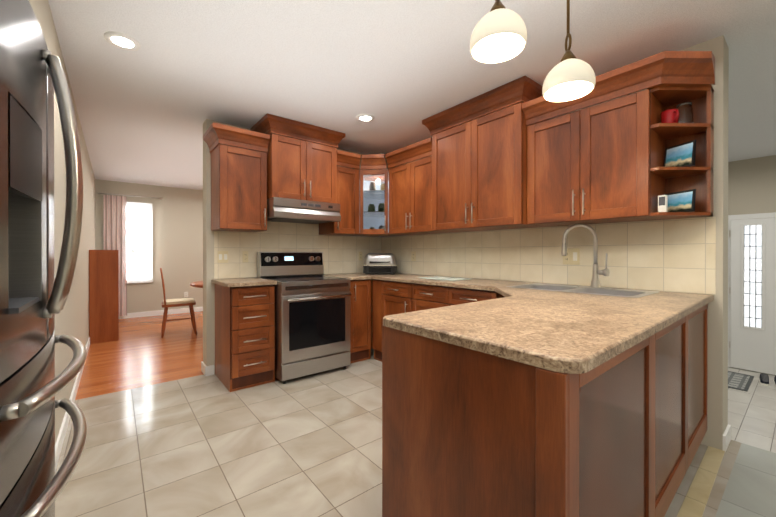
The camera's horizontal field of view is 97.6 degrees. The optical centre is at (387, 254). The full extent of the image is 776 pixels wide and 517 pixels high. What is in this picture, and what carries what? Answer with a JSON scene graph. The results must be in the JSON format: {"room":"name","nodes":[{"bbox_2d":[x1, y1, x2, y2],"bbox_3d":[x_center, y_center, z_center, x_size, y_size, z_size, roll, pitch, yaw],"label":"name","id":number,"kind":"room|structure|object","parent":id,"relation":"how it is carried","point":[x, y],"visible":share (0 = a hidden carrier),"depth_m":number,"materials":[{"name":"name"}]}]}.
{"room":"kitchen","nodes":[
{"label":"kitchen","id":0,"kind":"room"},
{"bbox_2d":[29,0,94,443],"bbox_3d":[-1.945,-0.065,1.315,0.860,2.440,11.300,0,0,-39],"label":"wall","id":1,"kind":"structure","parent":0,"point":[72,318],"depth_m":2.34,"materials":[{"name":"beige paint"}]},
{"bbox_2d":[55,337,89,470],"bbox_3d":[-3.204,1.105,3.578,0.013,0.090,5.800,0,0,-39],"label":"baseboard","id":2,"kind":"structure","parent":1,"relation":"attached to","point":[58,446],"depth_m":2.20,"materials":[{"name":"white"}]},
{"bbox_2d":[75,311,203,399],"bbox_3d":[-2.309,1.170,5.550,5.600,0.050,4.250,0,0,-39],"label":"floor","id":3,"kind":"structure","parent":0,"point":[140,352],"depth_m":3.83,"materials":[{"name":"brown wood"}]},
{"bbox_2d":[89,250,118,343],"bbox_3d":[-3.985,0.542,4.778,0.296,1.210,0.850,0,0,-39],"label":"bookcase","id":4,"kind":"object","parent":3,"relation":"on","point":[103,295],"visible":1,"depth_m":4.44,"materials":[{"name":"brown wood"}]},
{"bbox_2d":[160,268,196,337],"bbox_3d":[-3.060,0.667,4.952,0.445,0.963,0.414,0,0,-34],"label":"dining chair","id":5,"kind":"object","parent":3,"relation":"on","point":[189,302],"visible":1,"depth_m":4.84,"materials":[{"name":"brown wood"}]},
{"bbox_2d":[190,281,202,287],"bbox_3d":[-2.222,0.771,5.074,1.280,0.750,1.280,0,0,-39],"label":"dining table","id":6,"kind":"object","parent":3,"relation":"on","point":[197,284],"visible":0.06,"depth_m":4.59,"materials":[{"name":"brown wood"}]},
{"bbox_2d":[95,179,202,312],"bbox_3d":[-3.229,-0.079,7.375,4.740,2.440,0.150,0,0,-39],"label":"wall","id":7,"kind":"structure","parent":0,"point":[178,236],"depth_m":6.50,"materials":[{"name":"beige paint"}]},
{"bbox_2d":[98,192,162,198],"bbox_3d":[-4.607,-1.051,6.106,0.925,0.034,0.091,0,0,-39],"label":"curtain rod","id":8,"kind":"object","parent":7,"relation":"attached to","point":[129,195],"visible":1,"depth_m":6.06,"materials":[{"name":"silver metal"}]},
{"bbox_2d":[103,195,126,315],"bbox_3d":[-4.770,0.027,5.942,0.322,2.115,0.056,0,0,-39],"label":"sheer curtain","id":9,"kind":"object","parent":8,"relation":"hanging from","point":[114,222],"visible":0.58,"depth_m":5.98,"materials":[{"name":"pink fabric"}]},
{"bbox_2d":[126,202,152,283],"bbox_3d":[-4.591,-0.216,6.223,0.465,1.470,0.135,0,0,-39],"label":"window","id":10,"kind":"structure","parent":7,"relation":"in","point":[139,242],"depth_m":6.25,"materials":[{"name":"white glass"}]},
{"bbox_2d":[119,307,202,318],"bbox_3d":[-3.166,1.096,7.324,4.710,0.090,0.013,0,0,-39],"label":"baseboard","id":11,"kind":"structure","parent":7,"relation":"attached to","point":[196,309],"depth_m":6.38,"materials":[{"name":"white"}]},
{"bbox_2d":[203,119,380,373],"bbox_3d":[0.639,-0.074,5.234,6.200,2.440,0.176,0,0,-39],"label":"wall","id":12,"kind":"structure","parent":0,"point":[340,254],"depth_m":3.48,"materials":[{"name":"tile"}]},
{"bbox_2d":[201,361,213,371],"bbox_3d":[-0.360,1.102,4.553,3.813,0.090,0.013,0,0,-39],"label":"baseboard","id":13,"kind":"structure","parent":12,"relation":"attached to","point":[207,370],"depth_m":3.25,"materials":[{"name":"white"}]},
{"bbox_2d":[218,251,227,262],"bbox_3d":[-1.607,0.023,3.307,0.095,0.115,0.007,0,0,-39],"label":"light switch","id":14,"kind":"object","parent":12,"relation":"attached to","point":[222,255],"depth_m":3.31,"materials":[{"name":"beige plastic"}]},
{"bbox_2d":[203,122,269,231],"bbox_3d":[-1.423,-0.674,3.186,0.484,0.890,0.420,0,0,-39],"label":"upper cabinet","id":15,"kind":"object","parent":12,"relation":"attached to","point":[238,189],"visible":1,"depth_m":3.09,"materials":[{"name":"brown wood"}]},
{"bbox_2d":[243,251,247,262],"bbox_3d":[-1.444,0.023,3.439,0.055,0.115,0.007,0,0,-39],"label":"electrical outlet plate","id":16,"kind":"object","parent":12,"relation":"attached to","point":[245,253],"depth_m":3.44,"materials":[{"name":"beige plastic"}]},
{"bbox_2d":[250,113,344,203],"bbox_3d":[-0.929,-0.911,3.539,0.830,0.750,0.488,0,0,-39],"label":"upper cabinet","id":17,"kind":"object","parent":12,"relation":"attached to","point":[299,169],"visible":0.83,"depth_m":3.36,"materials":[{"name":"brown wood"}]},
{"bbox_2d":[267,197,340,223],"bbox_3d":[-0.927,-0.440,3.532,0.708,0.185,0.503,0,0,-39],"label":"range hood","id":18,"kind":"object","parent":17,"relation":"attached to","point":[294,210],"visible":0.92,"depth_m":3.33,"materials":[{"name":"silver metal"}]},
{"bbox_2d":[319,150,360,235],"bbox_3d":[-0.547,-0.676,3.891,0.328,0.890,0.420,0,0,-39],"label":"upper cabinet","id":19,"kind":"object","parent":12,"relation":"attached to","point":[348,191],"visible":0.67,"depth_m":3.79,"materials":[{"name":"brown wood"}]},
{"bbox_2d":[48,0,775,189],"bbox_3d":[0.851,-1.340,3.531,8.100,0.100,11.450,0,0,-39],"label":"ceiling","id":20,"kind":"structure","parent":0,"point":[399,70],"depth_m":2.26,"materials":[{"name":"paint"}]},
{"bbox_2d":[104,31,140,50],"bbox_3d":[-1.596,-1.281,2.042,0.176,0.012,0.176,0,0,-39],"label":"recessed light","id":21,"kind":"object","parent":20,"relation":"in","point":[121,41],"visible":1,"depth_m":2.03,"materials":[{"name":"white"}]},
{"bbox_2d":[356,114,374,121],"bbox_3d":[-0.213,-1.283,3.195,0.176,0.012,0.176,0,0,-39],"label":"recessed light","id":22,"kind":"object","parent":20,"relation":"in","point":[365,118],"visible":1,"depth_m":3.19,"materials":[{"name":"white"}]},
{"bbox_2d":[470,0,526,63],"bbox_3d":[0.422,-1.037,1.306,0.210,0.494,0.210,0,0,-39],"label":"pendant lamp","id":23,"kind":"object","parent":20,"relation":"hanging from","point":[499,34],"visible":1,"depth_m":1.29,"materials":[{"name":"beige glass"}]},
{"bbox_2d":[542,0,595,101],"bbox_3d":[0.800,-1.003,1.507,0.210,0.564,0.210,0,0,-39],"label":"pendant lamp","id":24,"kind":"object","parent":20,"relation":"hanging from","point":[570,76],"visible":1,"depth_m":1.49,"materials":[{"name":"beige glass"}]},
{"bbox_2d":[55,342,775,516],"bbox_3d":[0.653,1.181,0.682,4.110,0.050,7.050,0,0,-39],"label":"floor","id":25,"kind":"structure","parent":0,"point":[213,446],"depth_m":1.94,"materials":[{"name":"beige tile"}]},
{"bbox_2d":[0,0,86,516],"bbox_3d":[-1.297,0.269,0.759,0.932,1.775,0.900,0,0,-39],"label":"refrigerator","id":26,"kind":"object","parent":25,"relation":"on","point":[34,292],"visible":1,"depth_m":0.88,"materials":[{"name":"grey metal"}]},
{"bbox_2d":[215,284,274,391],"bbox_3d":[-1.328,0.710,3.152,0.383,0.881,0.610,0,0,-39],"label":"base cabinet","id":27,"kind":"object","parent":25,"relation":"on","point":[244,337],"visible":0.94,"depth_m":2.95,"materials":[{"name":"brown wood"}]},
{"bbox_2d":[211,277,276,286],"bbox_3d":[-1.342,0.252,3.147,0.416,0.032,0.597,0,0,-39],"label":"countertop","id":28,"kind":"structure","parent":27,"relation":"on","point":[239,282],"depth_m":2.98,"materials":[{"name":"stone"}]},
{"bbox_2d":[257,252,350,383],"bbox_3d":[-0.845,0.560,3.432,0.708,1.180,0.738,0,0,-39],"label":"range","id":29,"kind":"object","parent":25,"relation":"on","point":[312,319],"visible":0.92,"depth_m":3.21,"materials":[{"name":"silver metal"}]},
{"bbox_2d":[350,279,370,362],"bbox_3d":[-0.482,0.709,3.832,0.346,0.881,0.610,0,0,-39],"label":"base cabinet","id":30,"kind":"object","parent":25,"relation":"on","point":[360,320],"visible":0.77,"depth_m":3.65,"materials":[{"name":"brown wood"}]},
{"bbox_2d":[372,279,379,360],"bbox_3d":[0.118,0.709,3.826,0.574,0.880,0.218,0,0,-39],"label":"base cabinet","id":31,"kind":"object","parent":25,"relation":"on","point":[375,283],"depth_m":3.69,"materials":[{"name":"brown wood"}]},
{"bbox_2d":[380,280,403,361],"bbox_3d":[0.315,0.709,3.581,0.574,0.880,0.528,0,0,-39],"label":"base cabinet","id":32,"kind":"object","parent":25,"relation":"on","point":[391,297],"depth_m":3.50,"materials":[{"name":"brown wood"}]},
{"bbox_2d":[404,282,439,312],"bbox_3d":[0.588,0.710,3.241,0.574,0.880,0.576,0,0,-39],"label":"base cabinet","id":33,"kind":"object","parent":25,"relation":"on","point":[417,297],"depth_m":3.15,"materials":[{"name":"brown wood"}]},
{"bbox_2d":[440,286,503,306],"bbox_3d":[0.862,0.711,2.901,0.574,0.880,0.528,0,0,-39],"label":"base cabinet","id":34,"kind":"object","parent":25,"relation":"on","point":[449,296],"depth_m":2.77,"materials":[{"name":"brown wood"}]},
{"bbox_2d":[382,326,665,516],"bbox_3d":[0.486,0.714,1.296,0.783,0.880,0.708,0,0,-39],"label":"base cabinet","id":35,"kind":"object","parent":25,"relation":"on","point":[466,432],"depth_m":1.02,"materials":[{"name":"brown wood"}]},
{"bbox_2d":[666,309,697,511],"bbox_3d":[0.996,0.714,1.707,0.701,0.880,0.708,0,0,-39],"label":"base cabinet","id":36,"kind":"object","parent":25,"relation":"on","point":[682,335],"depth_m":1.59,"materials":[{"name":"brown wood"}]},
{"bbox_2d":[677,446,724,516],"bbox_3d":[1.266,1.153,1.444,2.181,0.004,0.109,0,0,-39],"label":"border strip","id":37,"kind":"object","parent":25,"relation":"on","point":[695,501],"depth_m":1.69,"materials":[{"name":"tile"}]},
{"bbox_2d":[698,304,707,447],"bbox_3d":[1.467,0.713,2.086,0.646,0.880,0.708,0,0,-39],"label":"base cabinet","id":38,"kind":"object","parent":25,"relation":"on","point":[703,311],"depth_m":1.97,"materials":[{"name":"brown wood"}]},
{"bbox_2d":[322,273,713,373],"bbox_3d":[0.165,0.253,2.646,1.977,0.032,3.268,0,0,-39],"label":"countertop","id":39,"kind":"structure","parent":38,"relation":"on","point":[568,332],"depth_m":1.24,"materials":[{"name":"stone"}]},
{"bbox_2d":[363,253,396,274],"bbox_3d":[-0.093,0.106,4.096,0.408,0.252,0.389,0,0,1],"label":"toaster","id":40,"kind":"object","parent":39,"relation":"on","point":[380,263],"visible":1,"depth_m":3.96,"materials":[{"name":"silver metal"}]},
{"bbox_2d":[418,276,469,280],"bbox_3d":[0.540,0.230,3.284,0.300,0.008,0.450,0,0,-39],"label":"glass cutting board","id":41,"kind":"object","parent":39,"relation":"on","point":[444,278],"visible":1,"depth_m":3.22,"materials":[{"name":"white glass"}]},
{"bbox_2d":[506,283,658,297],"bbox_3d":[1.293,0.319,2.325,0.484,0.170,0.814,0,0,-39],"label":"sink","id":42,"kind":"object","parent":39,"relation":"in","point":[630,293],"visible":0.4,"depth_m":2.30,"materials":[{"name":"silver metal"}]},
{"bbox_2d":[561,223,615,288],"bbox_3d":[1.391,0.006,2.363,0.168,0.455,0.298,0,0,-39],"label":"faucet","id":43,"kind":"object","parent":39,"relation":"on","point":[595,281],"visible":1,"depth_m":2.37,"materials":[{"name":"silver metal"}]},
{"bbox_2d":[381,35,728,449],"bbox_3d":[1.014,0.140,3.328,0.206,2.860,3.275,0,0,-39],"label":"wall","id":44,"kind":"structure","parent":0,"point":[675,255],"depth_m":2.30,"materials":[{"name":"tile"}]},
{"bbox_2d":[346,154,407,236],"bbox_3d":[-0.137,-0.677,4.098,0.612,0.890,0.612,0,0,-39],"label":"upper cabinet","id":45,"kind":"object","parent":44,"relation":"attached to","point":[374,199],"visible":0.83,"depth_m":3.87,"materials":[{"name":"brown wood"}]},
{"bbox_2d":[411,252,415,260],"bbox_3d":[0.303,0.022,4.040,0.007,0.115,0.075,0,0,-39],"label":"electrical outlet plate","id":46,"kind":"object","parent":44,"relation":"attached to","point":[413,254],"depth_m":4.04,"materials":[{"name":"beige plastic"}]},
{"bbox_2d":[385,137,455,234],"bbox_3d":[0.345,-0.676,3.653,0.420,0.890,0.723,0,0,-39],"label":"upper cabinet","id":47,"kind":"object","parent":44,"relation":"attached to","point":[410,198],"visible":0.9,"depth_m":3.54,"materials":[{"name":"brown wood"}]},
{"bbox_2d":[422,76,548,231],"bbox_3d":[0.840,-0.757,2.991,0.478,1.056,1.048,0,0,-39],"label":"upper cabinet","id":48,"kind":"object","parent":44,"relation":"attached to","point":[479,174],"visible":0.94,"depth_m":2.80,"materials":[{"name":"brown wood"}]},
{"bbox_2d":[563,248,579,264],"bbox_3d":[1.426,0.014,2.646,0.007,0.125,0.125,0,0,-39],"label":"electrical outlet plate","id":49,"kind":"object","parent":44,"relation":"attached to","point":[572,257],"depth_m":2.64,"materials":[{"name":"beige plastic"}]},
{"bbox_2d":[522,51,714,226],"bbox_3d":[1.468,-0.672,2.258,0.420,0.890,1.000,0,0,-39],"label":"upper cabinet","id":50,"kind":"object","parent":44,"relation":"attached to","point":[598,163],"visible":0.98,"depth_m":2.10,"materials":[{"name":"brown wood"}]},
{"bbox_2d":[658,102,695,211],"bbox_3d":[1.711,-0.573,2.004,0.222,0.654,0.163,0,0,-39],"label":"decor","id":51,"kind":"object","parent":50,"relation":"in","point":[682,155],"visible":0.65,"depth_m":2.00,"materials":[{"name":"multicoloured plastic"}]},
{"bbox_2d":[728,367,775,452],"bbox_3d":[3.785,1.411,3.171,3.890,0.420,7.000,0,0,-39],"label":"floor","id":52,"kind":"structure","parent":0,"point":[752,416],"depth_m":3.35,"materials":[{"name":"tile"}]},
{"bbox_2d":[728,371,753,391],"bbox_3d":[4.226,1.561,4.329,0.750,0.012,0.550,0,0,-39],"label":"floor mat","id":53,"kind":"object","parent":52,"relation":"on","point":[739,381],"visible":0.42,"depth_m":4.17,"materials":[{"name":"grey fabric"}]},
{"bbox_2d":[759,373,769,385],"bbox_3d":[4.614,1.523,4.158,0.260,0.090,0.088,0,0,-45],"label":"shoe","id":54,"kind":"object","parent":52,"relation":"on","point":[764,379],"depth_m":4.12,"materials":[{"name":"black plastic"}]},
{"bbox_2d":[728,155,775,374],"bbox_3d":[5.222,0.138,4.325,0.200,2.860,7.000,0,0,-39],"label":"wall","id":55,"kind":"structure","parent":0,"point":[752,186],"depth_m":4.56,"materials":[{"name":"beige paint"}]},
{"bbox_2d":[728,212,775,366],"bbox_3d":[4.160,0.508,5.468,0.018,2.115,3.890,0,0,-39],"label":"door frame","id":56,"kind":"structure","parent":55,"relation":"attached to","point":[753,216],"depth_m":4.72,"materials":[{"name":"white wood"}]},
{"bbox_2d":[729,218,775,374],"bbox_3d":[5.016,0.539,4.344,0.094,2.033,0.927,0,0,-39],"label":"entry door","id":57,"kind":"structure","parent":55,"relation":"in","point":[752,293],"depth_m":4.54,"materials":[{"name":"white"}]}
]}

